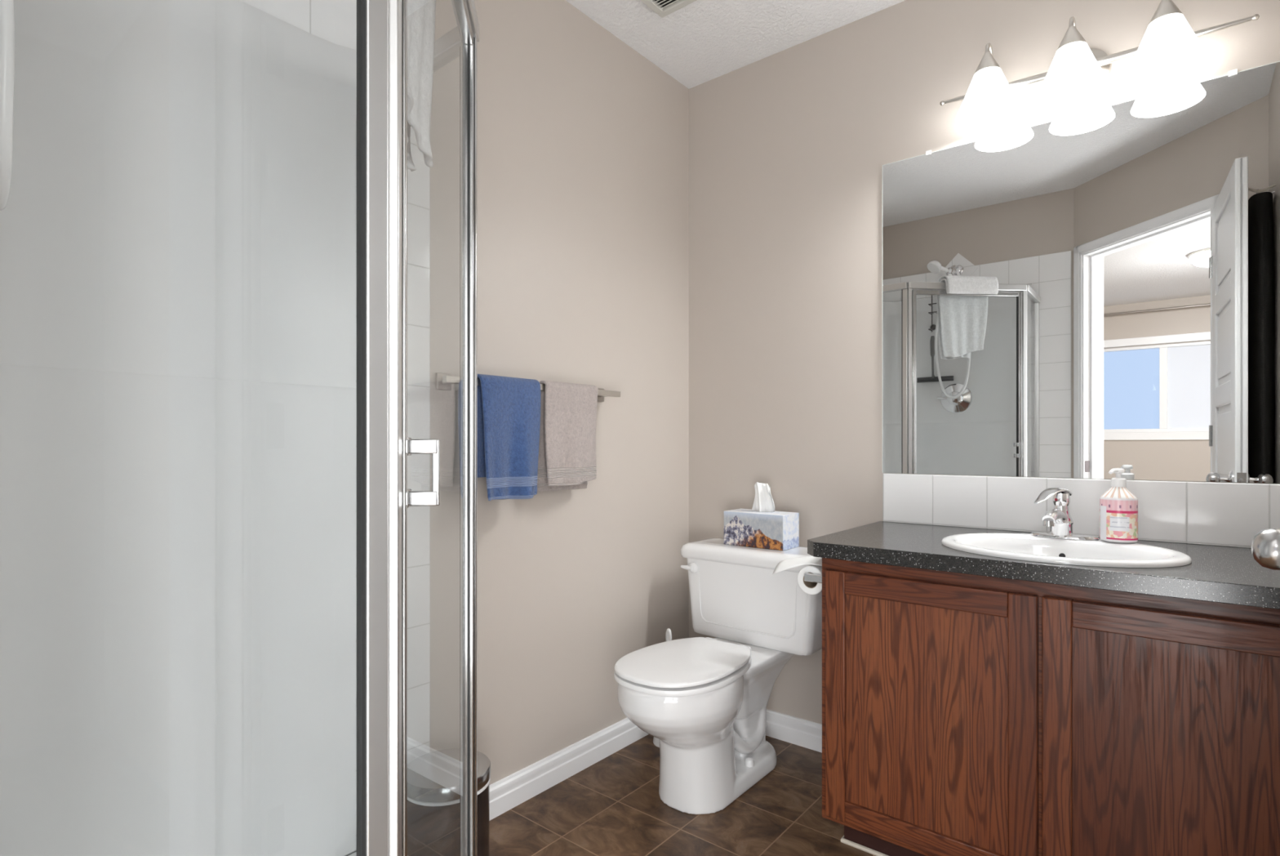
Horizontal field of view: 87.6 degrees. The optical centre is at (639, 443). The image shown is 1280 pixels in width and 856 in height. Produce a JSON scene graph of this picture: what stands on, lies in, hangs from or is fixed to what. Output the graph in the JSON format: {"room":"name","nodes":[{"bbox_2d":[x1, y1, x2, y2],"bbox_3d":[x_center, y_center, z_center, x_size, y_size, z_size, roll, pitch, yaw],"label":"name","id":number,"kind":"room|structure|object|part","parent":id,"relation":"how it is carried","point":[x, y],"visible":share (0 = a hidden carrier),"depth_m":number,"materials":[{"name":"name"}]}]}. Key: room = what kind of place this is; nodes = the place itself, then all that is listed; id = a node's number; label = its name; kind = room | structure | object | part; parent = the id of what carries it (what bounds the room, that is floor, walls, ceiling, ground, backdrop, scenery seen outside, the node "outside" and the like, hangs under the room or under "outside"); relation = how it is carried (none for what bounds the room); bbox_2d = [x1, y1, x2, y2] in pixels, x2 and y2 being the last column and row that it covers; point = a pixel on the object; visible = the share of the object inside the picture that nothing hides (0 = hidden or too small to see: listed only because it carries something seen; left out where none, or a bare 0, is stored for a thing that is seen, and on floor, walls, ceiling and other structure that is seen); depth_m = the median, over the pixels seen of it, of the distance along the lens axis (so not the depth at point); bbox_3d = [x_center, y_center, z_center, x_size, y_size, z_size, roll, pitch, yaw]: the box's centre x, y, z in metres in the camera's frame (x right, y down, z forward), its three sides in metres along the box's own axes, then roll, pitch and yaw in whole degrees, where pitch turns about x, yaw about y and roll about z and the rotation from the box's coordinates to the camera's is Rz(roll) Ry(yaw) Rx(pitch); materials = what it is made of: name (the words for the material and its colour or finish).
{"room":"bathroom","nodes":[
{"label":"bathroom","id":0,"kind":"room"},
{"bbox_2d":[430,0,688,784],"bbox_3d":[-0.539,-0.175,1.818,0.120,2.440,2.410,0,0,39],"label":"wall","id":1,"kind":"structure","parent":0,"point":[583,140],"depth_m":2.08,"materials":[{"name":"beige paint"}]},
{"bbox_2d":[240,0,430,855],"bbox_3d":[-0.858,-0.005,1.325,0.008,2.100,1.003,0,0,39],"label":"wall tile","id":2,"kind":"object","parent":1,"relation":"attached to","point":[335,21],"depth_m":1.68,"materials":[{"name":"tile"}]},
{"bbox_2d":[435,372,620,401],"bbox_3d":[-0.303,-0.163,1.954,0.076,0.044,0.668,0,0,39],"label":"towel bar","id":3,"kind":"object","parent":1,"relation":"attached to","point":[443,381],"visible":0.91,"depth_m":1.75,"materials":[{"name":"silver metal"}]},
{"bbox_3d":[-0.515,-0.163,1.747,0.009,0.044,0.044,0,0,39],"label":"mounting plate","id":4,"kind":"part","parent":3,"relation":"part of","materials":[{"name":"silver metal"}]},
{"bbox_2d":[477,373,540,500],"bbox_3d":[-0.362,-0.017,1.811,0.084,0.335,0.242,0,0,41],"label":"hand towel","id":5,"kind":"object","parent":3,"relation":"hanging from","point":[508,408],"visible":0.88,"depth_m":1.81,"materials":[{"name":"blue fabric"}]},
{"bbox_2d":[537,380,598,491],"bbox_3d":[-0.212,-0.023,2.005,0.074,0.324,0.234,0,0,39],"label":"hand towel","id":6,"kind":"object","parent":3,"relation":"hanging from","point":[566,460],"visible":0.97,"depth_m":1.98,"materials":[{"name":"beige fabric"}]},
{"bbox_3d":[-0.136,-0.163,2.212,0.009,0.044,0.044,0,0,39],"label":"mounting plate","id":7,"kind":"part","parent":3,"relation":"part of","materials":[{"name":"silver metal"}]},
{"bbox_2d":[488,717,648,820],"bbox_3d":[-0.171,1.000,2.165,0.014,0.090,1.167,0,0,39],"label":"baseboard","id":8,"kind":"structure","parent":1,"relation":"attached to","point":[507,793],"depth_m":2.06,"materials":[{"name":"white"}]},
{"bbox_2d":[488,733,875,855],"bbox_3d":[0.196,1.070,1.191,1.812,0.050,2.214,0,0,39],"label":"floor","id":9,"kind":"structure","parent":0,"point":[614,806],"depth_m":1.86,"materials":[{"name":"tile"}]},
{"bbox_2d":[348,851,356,855],"bbox_3d":[-0.544,0.993,0.986,0.882,0.102,0.832,0,0,39],"label":"shower tray","id":10,"kind":"object","parent":9,"relation":"on","point":[355,852],"visible":0.02,"depth_m":1.53,"materials":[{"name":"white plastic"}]},
{"bbox_2d":[0,0,356,855],"bbox_3d":[-0.593,0.014,0.985,0.844,1.853,0.788,0,0,39],"label":"shower surround","id":11,"kind":"object","parent":10,"relation":"on","point":[178,220],"visible":0.98,"depth_m":1.26,"materials":[{"name":"white plastic"}]},
{"bbox_2d":[356,0,479,855],"bbox_3d":[-0.422,0.059,1.003,0.328,1.764,1.209,0,0,-8],"label":"shower door frame","id":12,"kind":"structure","parent":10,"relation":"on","point":[384,446],"depth_m":0.68,"materials":[{"name":"silver metal"}]},
{"bbox_3d":[-0.267,0.061,0.686,0.029,1.701,0.044,0,0,39],"label":"corner post","id":13,"kind":"part","parent":12,"relation":"part of","materials":[{"name":"silver metal"}]},
{"bbox_2d":[407,0,435,171],"bbox_3d":[-0.314,-0.650,0.993,0.146,0.420,0.268,0,0,-6],"label":"bath towel","id":14,"kind":"object","parent":12,"relation":"hanging from","point":[420,13],"visible":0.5,"depth_m":1.02,"materials":[{"name":"white fabric"}]},
{"bbox_3d":[-0.249,0.031,0.734,0.056,0.077,0.018,0,0,-7],"label":"door handle","id":15,"kind":"part","parent":12,"relation":"part of","materials":[{"name":"silver metal"}]},
{"bbox_3d":[-0.295,0.061,0.998,0.026,1.689,0.591,0,0,-7],"label":"door frame","id":16,"kind":"part","parent":12,"relation":"part of","materials":[{"name":"silver metal"}]},
{"bbox_3d":[-0.297,0.061,0.997,0.004,1.657,0.559,0,0,-7],"label":"door glass","id":17,"kind":"part","parent":12,"relation":"part of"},
{"bbox_3d":[-0.338,0.061,1.308,0.045,1.701,0.029,0,0,39],"label":"corner post","id":18,"kind":"part","parent":12,"relation":"part of","materials":[{"name":"silver metal"}]},
{"bbox_2d":[407,747,490,855],"bbox_3d":[-0.457,0.903,1.585,0.207,0.284,0.203,0,0,-9],"label":"trash can","id":19,"kind":"object","parent":9,"relation":"on","point":[433,777],"visible":0.74,"depth_m":1.50,"materials":[{"name":"grey metal"}]},
{"bbox_3d":[-0.459,0.779,1.585,0.203,0.036,0.203,0,0,39],"label":"lid","id":20,"kind":"part","parent":19,"relation":"part of","materials":[{"name":"silver metal"}]},
{"bbox_2d":[653,627,671,746],"bbox_3d":[0.093,0.843,2.335,0.096,0.404,0.096,0,0,39],"label":"toilet brush","id":21,"kind":"object","parent":9,"relation":"on","point":[668,633],"visible":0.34,"depth_m":2.31,"materials":[{"name":"white plastic"}]},
{"bbox_3d":[0.099,0.782,2.325,0.018,0.282,0.039,0,0,-30],"label":"handle","id":22,"kind":"part","parent":21,"relation":"part of","materials":[{"name":"white plastic"}]},
{"bbox_2d":[613,537,822,813],"bbox_3d":[0.237,0.697,2.071,0.540,0.694,0.785,0,0,39],"label":"toilet","id":23,"kind":"object","parent":9,"relation":"on","point":[704,700],"visible":1,"depth_m":2.04,"materials":[{"name":"white ceramic"}]},
{"bbox_3d":[0.128,0.648,1.942,0.333,0.016,0.447,0,0,39],"label":"seat","id":24,"kind":"part","parent":23,"relation":"part of","materials":[{"name":"white plastic"}]},
{"bbox_3d":[0.128,0.628,1.942,0.331,0.018,0.445,0,0,39],"label":"lid","id":25,"kind":"part","parent":23,"relation":"part of","materials":[{"name":"white plastic"}]},
{"bbox_3d":[0.172,0.433,2.339,0.061,0.038,0.024,0,0,39],"label":"flush lever","id":26,"kind":"part","parent":23,"relation":"part of","materials":[{"name":"white plastic"}]},
{"bbox_3d":[0.226,0.851,2.062,0.337,0.388,0.744,0,0,39],"label":"bowl","id":27,"kind":"part","parent":23,"relation":"part of","materials":[{"name":"white ceramic"}]},
{"bbox_3d":[0.412,0.376,2.286,0.540,0.052,0.232,0,0,39],"label":"tank lid","id":28,"kind":"part","parent":23,"relation":"part of","materials":[{"name":"white ceramic"}]},
{"bbox_3d":[0.412,0.533,2.291,0.500,0.267,0.202,0,0,39],"label":"tank","id":29,"kind":"part","parent":23,"relation":"part of","materials":[{"name":"white ceramic"}]},
{"bbox_2d":[724,481,799,550],"bbox_3d":[0.418,0.241,2.304,0.228,0.218,0.118,0,0,39],"label":"tissue box","id":30,"kind":"object","parent":23,"relation":"on","point":[762,526],"visible":1,"depth_m":2.26,"materials":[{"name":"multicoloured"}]},
{"bbox_2d":[822,557,1279,855],"bbox_3d":[1.008,0.666,1.593,0.978,0.762,0.564,0,0,39],"label":"vanity cabinet","id":31,"kind":"object","parent":9,"relation":"on","point":[963,714],"visible":0.88,"depth_m":1.39,"materials":[{"name":"brown wood"}]},
{"bbox_2d":[804,573,822,582],"bbox_3d":[0.509,0.358,1.820,0.080,0.040,0.135,0,0,39],"label":"toilet paper holder","id":32,"kind":"object","parent":31,"relation":"attached to","point":[811,577],"visible":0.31,"depth_m":1.79,"materials":[{"name":"silver metal"}]},
{"bbox_2d":[772,555,822,594],"bbox_3d":[0.458,0.361,1.861,0.150,0.094,0.129,0,0,39],"label":"toilet paper roll","id":33,"kind":"object","parent":32,"relation":"hanging from","point":[815,566],"visible":0.66,"depth_m":1.83,"materials":[{"name":"white paper"}]},
{"bbox_3d":[0.648,0.906,1.535,0.357,0.052,0.020,0,0,39],"label":"rail","id":34,"kind":"part","parent":31,"relation":"part of","materials":[{"name":"brown wood"}]},
{"bbox_3d":[0.650,0.624,1.539,0.369,0.523,0.010,0,0,39],"label":"door","id":35,"kind":"part","parent":31,"relation":"part of","materials":[{"name":"brown wood"}]},
{"bbox_3d":[0.648,0.342,1.535,0.357,0.053,0.020,0,0,39],"label":"rail","id":36,"kind":"part","parent":31,"relation":"part of","materials":[{"name":"brown wood"}]},
{"bbox_2d":[807,520,1279,608],"bbox_3d":[0.989,0.266,1.605,1.021,0.037,0.569,0,0,39],"label":"countertop","id":37,"kind":"structure","parent":31,"relation":"on","point":[1215,573],"depth_m":1.41,"materials":[{"name":"stone"}]},
{"bbox_2d":[941,532,1191,567],"bbox_3d":[0.969,0.313,1.555,0.490,0.156,0.410,0,0,39],"label":"sink","id":38,"kind":"object","parent":37,"relation":"in","point":[1020,546],"visible":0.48,"depth_m":1.58,"materials":[{"name":"white ceramic"}]},
{"bbox_2d":[1030,487,1099,540],"bbox_3d":[1.032,0.172,1.669,0.170,0.126,0.129,0,0,-19],"label":"faucet","id":39,"kind":"object","parent":38,"relation":"on","point":[1059,518],"visible":1,"depth_m":1.66,"materials":[{"name":"silver metal"}]},
{"bbox_3d":[1.028,0.133,1.667,0.136,0.048,0.045,0,0,-31],"label":"lever","id":40,"kind":"part","parent":39,"relation":"part of","materials":[{"name":"silver metal"}]},
{"bbox_3d":[1.019,0.182,1.636,0.034,0.048,0.135,0,0,43],"label":"spout","id":41,"kind":"part","parent":39,"relation":"part of","materials":[{"name":"silver metal"}]},
{"bbox_3d":[1.069,0.231,1.682,0.148,0.009,0.052,0,0,39],"label":"plate","id":42,"kind":"part","parent":39,"relation":"part of","materials":[{"name":"silver metal"}]},
{"bbox_2d":[1099,467,1137,542],"bbox_3d":[1.155,0.146,1.609,0.076,0.177,0.076,0,0,39],"label":"soap dispenser","id":43,"kind":"object","parent":38,"relation":"on","point":[1118,506],"visible":1,"depth_m":1.58,"materials":[{"name":"white"}]},
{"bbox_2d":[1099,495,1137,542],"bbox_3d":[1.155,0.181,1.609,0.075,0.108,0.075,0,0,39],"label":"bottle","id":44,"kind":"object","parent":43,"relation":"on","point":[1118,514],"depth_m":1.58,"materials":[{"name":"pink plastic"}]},
{"bbox_3d":[1.015,0.342,1.237,0.359,0.053,0.020,0,0,39],"label":"rail","id":45,"kind":"part","parent":31,"relation":"part of","materials":[{"name":"brown wood"}]},
{"bbox_3d":[1.018,0.624,1.240,0.371,0.523,0.010,0,0,39],"label":"door","id":46,"kind":"part","parent":31,"relation":"part of","materials":[{"name":"brown wood"}]},
{"bbox_2d":[565,0,905,88],"bbox_3d":[-0.889,-1.445,-0.450,4.600,0.100,6.370,0,0,39],"label":"ceiling","id":47,"kind":"structure","parent":0,"point":[700,42],"depth_m":2.23,"materials":[{"name":"white paint"}]},
{"bbox_2d":[640,0,696,17],"bbox_3d":[0.090,-1.386,1.980,0.257,0.018,0.255,0,0,39],"label":"ceiling vent","id":48,"kind":"object","parent":47,"relation":"in","point":[663,8],"visible":1,"depth_m":2.10,"materials":[{"name":"grey plastic"}]},
{"bbox_2d":[688,0,1279,724],"bbox_3d":[0.963,-0.175,2.072,1.892,2.440,0.120,0,0,39],"label":"wall","id":49,"kind":"structure","parent":0,"point":[789,148],"depth_m":2.28,"materials":[{"name":"beige paint"}]},
{"bbox_2d":[765,708,822,752],"bbox_3d":[0.501,1.000,2.362,0.780,0.090,0.014,0,0,39],"label":"baseboard","id":50,"kind":"structure","parent":49,"relation":"attached to","point":[800,731],"depth_m":2.33,"materials":[{"name":"white"}]},
{"bbox_2d":[882,473,1279,547],"bbox_3d":[1.171,0.171,1.819,1.010,0.154,0.008,0,0,39],"label":"backsplash","id":51,"kind":"structure","parent":49,"relation":"attached to","point":[1231,514],"depth_m":1.79,"materials":[{"name":"tile"}]},
{"bbox_2d":[882,61,1279,483],"bbox_3d":[1.169,-0.405,1.822,1.010,0.994,0.007,0,0,39],"label":"mirror","id":52,"kind":"object","parent":49,"relation":"attached to","point":[1089,294],"visible":1,"depth_m":1.79,"materials":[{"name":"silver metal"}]},
{"bbox_2d":[939,0,1259,126],"bbox_3d":[1.135,-1.012,1.731,0.699,0.214,0.191,0,0,39],"label":"vanity light","id":53,"kind":"object","parent":49,"relation":"attached to","point":[1169,49],"visible":1,"depth_m":1.70,"materials":[{"name":"white glass"}]},
{"bbox_3d":[0.963,-0.972,1.849,0.060,0.100,0.060,0,0,39],"label":"bulb","id":54,"kind":"part","parent":53,"relation":"part of","materials":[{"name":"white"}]},
{"bbox_3d":[0.963,-0.975,1.849,0.157,0.116,0.157,0,0,39],"label":"lamp shade","id":55,"kind":"part","parent":53,"relation":"part of","materials":[{"name":"white glass"}]},
{"bbox_3d":[0.982,-1.062,1.873,0.011,0.114,0.075,0,0,39],"label":"arm","id":56,"kind":"part","parent":53,"relation":"part of","materials":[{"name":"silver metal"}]},
{"bbox_3d":[1.116,-0.966,1.725,0.060,0.100,0.060,0,0,39],"label":"bulb","id":57,"kind":"part","parent":53,"relation":"part of","materials":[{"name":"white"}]},
{"bbox_3d":[1.116,-0.969,1.725,0.157,0.116,0.157,0,0,39],"label":"lamp shade","id":58,"kind":"part","parent":53,"relation":"part of","materials":[{"name":"white glass"}]},
{"bbox_3d":[1.135,-1.055,1.749,0.011,0.114,0.075,0,0,39],"label":"arm","id":59,"kind":"part","parent":53,"relation":"part of","materials":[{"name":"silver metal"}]},
{"bbox_3d":[1.264,-0.960,1.604,0.060,0.100,0.060,0,0,39],"label":"bulb","id":60,"kind":"part","parent":53,"relation":"part of","materials":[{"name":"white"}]},
{"bbox_3d":[1.264,-0.963,1.604,0.157,0.116,0.157,0,0,39],"label":"lamp shade","id":61,"kind":"part","parent":53,"relation":"part of","materials":[{"name":"white glass"}]},
{"bbox_3d":[-0.810,-0.175,0.562,1.046,2.440,0.120,0,0,39],"label":"wall","id":62,"kind":"structure","parent":0,"visible":0},
{"bbox_2d":[0,0,14,210],"bbox_3d":[-0.780,-0.672,0.751,0.168,0.814,0.233,0,0,-28],"label":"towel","id":63,"kind":"object","parent":62,"relation":"attached to","point":[6,6],"visible":1,"depth_m":0.70,"materials":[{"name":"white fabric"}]},
{"bbox_3d":[0.149,-0.175,0.214,0.881,2.440,0.790,0,0,39],"label":"wall door","id":64,"kind":"structure","parent":0,"visible":0},
{"bbox_2d":[1251,528,1279,569],"bbox_3d":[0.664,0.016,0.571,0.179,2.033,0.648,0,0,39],"label":"door knob","id":65,"kind":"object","parent":64,"relation":"attached to","point":[1265,544],"depth_m":0.80,"materials":[{"name":"silver metal"}]}
]}

